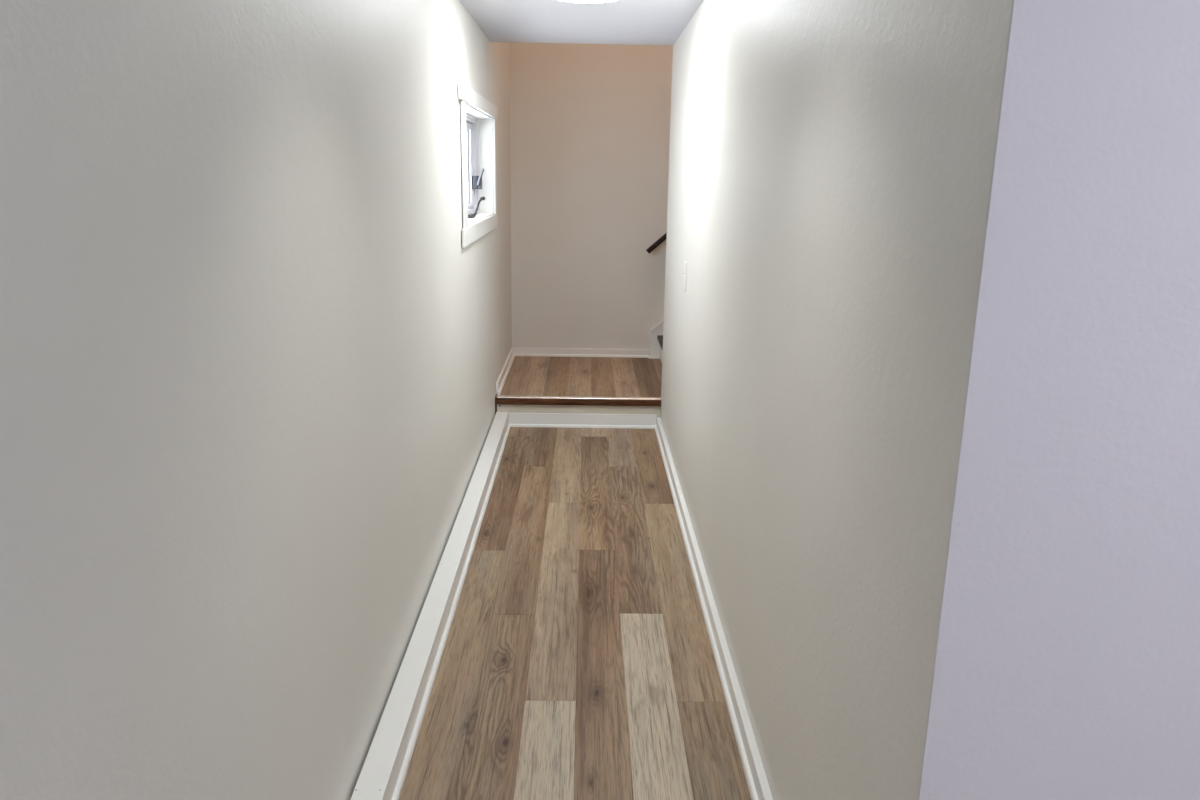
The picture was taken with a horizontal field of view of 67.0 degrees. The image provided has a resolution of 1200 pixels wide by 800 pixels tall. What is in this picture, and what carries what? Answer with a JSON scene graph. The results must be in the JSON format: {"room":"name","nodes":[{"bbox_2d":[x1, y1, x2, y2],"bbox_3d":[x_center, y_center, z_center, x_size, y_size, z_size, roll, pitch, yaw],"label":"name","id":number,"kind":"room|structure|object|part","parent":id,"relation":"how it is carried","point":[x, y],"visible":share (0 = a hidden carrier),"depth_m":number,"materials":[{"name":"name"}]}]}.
{"room":"hallway","nodes":[
{"label":"hallway","id":0,"kind":"room"},
{"bbox_2d":[0,0,511,799],"bbox_3d":[-0.650,-1.388,2.309,0.145,4.760,8.575,1,14,-1],"label":"wall","id":1,"kind":"structure","parent":0,"point":[254,354],"depth_m":1.41,"materials":[{"name":"paint"}]},
{"bbox_2d":[350,412,510,799],"bbox_3d":[-0.553,0.956,2.325,0.089,0.090,6.854,1,14,-1],"label":"baseboard","id":2,"kind":"structure","parent":1,"relation":"attached to","point":[383,773],"depth_m":2.89,"materials":[{"name":"paint"}]},
{"bbox_2d":[458,82,496,247],"bbox_3d":[-0.681,-1.201,4.671,0.167,0.696,1.574,1,14,-1],"label":"window","id":3,"kind":"structure","parent":1,"relation":"in","point":[478,114],"depth_m":5.16,"materials":[{"name":"paint"}]},
{"bbox_3d":[-0.601,-1.039,4.014,0.012,0.544,0.094,1,14,-1],"label":"casing","id":4,"kind":"part","parent":3,"relation":"part of","materials":[{"name":"paint"}]},
{"bbox_3d":[-0.739,-1.210,4.679,0.037,0.468,1.147,1,14,-1],"label":"sash","id":5,"kind":"part","parent":3,"relation":"part of","materials":[{"name":"plastic"}]},
{"bbox_3d":[-0.731,-1.210,4.679,0.068,0.532,1.271,1,14,-1],"label":"frame","id":6,"kind":"part","parent":3,"relation":"part of","materials":[{"name":"plastic"}]},
{"bbox_3d":[-0.674,-1.044,4.919,0.034,0.111,0.378,2,14,4],"label":"crank handle","id":7,"kind":"part","parent":3,"relation":"part of","materials":[{"name":"metal"}]},
{"bbox_3d":[-0.602,-1.498,4.577,0.018,0.070,1.534,1,14,-1],"label":"casing","id":8,"kind":"part","parent":3,"relation":"part of","materials":[{"name":"paint"}]},
{"bbox_3d":[-0.615,-0.898,4.733,0.012,0.082,1.504,1,14,-1],"label":"casing","id":9,"kind":"part","parent":3,"relation":"part of","materials":[{"name":"paint"}]},
{"bbox_3d":[-0.683,-1.272,5.168,0.056,0.097,0.021,12,18,37],"label":"lock lever","id":10,"kind":"part","parent":3,"relation":"part of","materials":[{"name":"white metal"}]},
{"bbox_3d":[-0.619,-1.375,5.341,0.012,0.544,0.078,1,14,-1],"label":"casing","id":11,"kind":"part","parent":3,"relation":"part of","materials":[{"name":"paint"}]},
{"bbox_2d":[496,347,514,394],"bbox_3d":[-0.646,-0.214,6.246,0.027,0.066,1.250,1,14,-1],"label":"baseboard","id":12,"kind":"structure","parent":1,"relation":"attached to","point":[504,373],"depth_m":6.12,"materials":[{"name":"paint"}]},
{"bbox_2d":[399,427,750,799],"bbox_3d":[1.461,1.089,2.238,4.175,0.060,7.166,1,14,-1],"label":"floor","id":13,"kind":"structure","parent":0,"point":[577,662],"depth_m":3.01,"materials":[{"name":"plastic"}]},
{"bbox_2d":[497,395,660,428],"bbox_3d":[-0.132,0.074,5.639,1.017,0.191,0.055,1,14,-1],"label":"landing step","id":14,"kind":"structure","parent":13,"relation":"on","point":[524,411],"depth_m":5.63,"materials":[{"name":"paint"}]},
{"bbox_3d":[-0.107,0.163,5.641,0.920,0.018,0.013,1,14,-1],"label":"shoe moulding","id":15,"kind":"part","parent":14,"relation":"part of","materials":[{"name":"paint"}]},
{"bbox_2d":[495,356,661,414],"bbox_3d":[1.356,-0.067,6.308,4.075,0.185,1.304,1,14,-1],"label":"floor","id":16,"kind":"structure","parent":0,"point":[527,375],"depth_m":6.18,"materials":[{"name":"plastic"}]},
{"bbox_2d":[649,319,663,362],"bbox_3d":[1.726,-1.310,5.992,2.664,2.391,1.296,1,14,-1],"label":"staircase","id":17,"kind":"structure","parent":16,"relation":"on","point":[656,333],"depth_m":6.80,"materials":[{"name":"paint"}]},
{"bbox_3d":[0.410,-0.322,6.839,0.085,0.018,0.013,1,14,-1],"label":"shoe moulding","id":18,"kind":"part","parent":17,"relation":"part of","materials":[{"name":"paint"}]},
{"bbox_2d":[460,0,703,44],"bbox_3d":[1.509,-1.165,1.664,4.155,0.100,7.156,1,14,-1],"label":"ceiling","id":19,"kind":"structure","parent":0,"point":[627,22],"depth_m":4.32,"materials":[{"name":"paint"}]},
{"bbox_2d":[561,0,614,2],"bbox_3d":[-0.057,-1.619,3.623,0.310,0.028,0.310,1,14,-1],"label":"recessed light","id":20,"kind":"object","parent":19,"relation":"in","point":[576,1],"visible":1,"depth_m":3.69,"materials":[{"name":"plastic"}]},
{"bbox_2d":[509,42,672,348],"bbox_3d":[1.430,-2.398,6.444,4.420,4.760,0.120,1,14,-1],"label":"wall","id":21,"kind":"structure","parent":0,"point":[590,123],"depth_m":6.59,"materials":[{"name":"paint"}]},
{"bbox_2d":[513,347,648,357],"bbox_3d":[-0.147,-0.359,6.861,1.041,0.062,0.027,1,14,-1],"label":"baseboard","id":22,"kind":"structure","parent":21,"relation":"attached to","point":[518,351],"depth_m":6.86,"materials":[{"name":"paint"}]},
{"bbox_3d":[-0.141,-0.336,6.860,1.027,0.018,0.013,1,14,-1],"label":"shoe moulding","id":23,"kind":"part","parent":22,"relation":"part of","materials":[{"name":"paint"}]},
{"bbox_2d":[646,232,666,253],"bbox_3d":[1.451,-2.005,6.436,2.198,1.940,0.088,1,14,-1],"label":"handrail","id":24,"kind":"object","parent":21,"relation":"attached to","point":[660,240],"visible":0.12,"depth_m":6.60,"materials":[{"name":"wood"}]},
{"bbox_2d":[660,0,1012,799],"bbox_3d":[0.484,-0.430,3.274,0.120,2.346,4.367,1,14,-1],"label":"wall","id":25,"kind":"structure","parent":0,"point":[831,162],"depth_m":1.76,"materials":[{"name":"paint"}]},
{"bbox_2d":[681,261,686,290],"bbox_3d":[0.397,-0.590,4.313,0.023,0.136,0.072,1,14,-1],"label":"light switch","id":26,"kind":"object","parent":25,"relation":"attached to","point":[684,275],"visible":1,"depth_m":4.29,"materials":[{"name":"plastic"}]},
{"bbox_2d":[655,417,772,799],"bbox_3d":[0.388,0.672,3.559,0.036,0.066,4.348,1,14,-1],"label":"baseboard","id":27,"kind":"structure","parent":25,"relation":"attached to","point":[758,785],"depth_m":2.96,"materials":[{"name":"paint"}]},
{"bbox_2d":[918,0,1199,799],"bbox_3d":[2.015,0.110,1.238,3.126,2.346,0.120,1,14,-1],"label":"wall","id":28,"kind":"structure","parent":0,"point":[1067,661],"depth_m":1.14,"materials":[{"name":"paint"}]}
]}

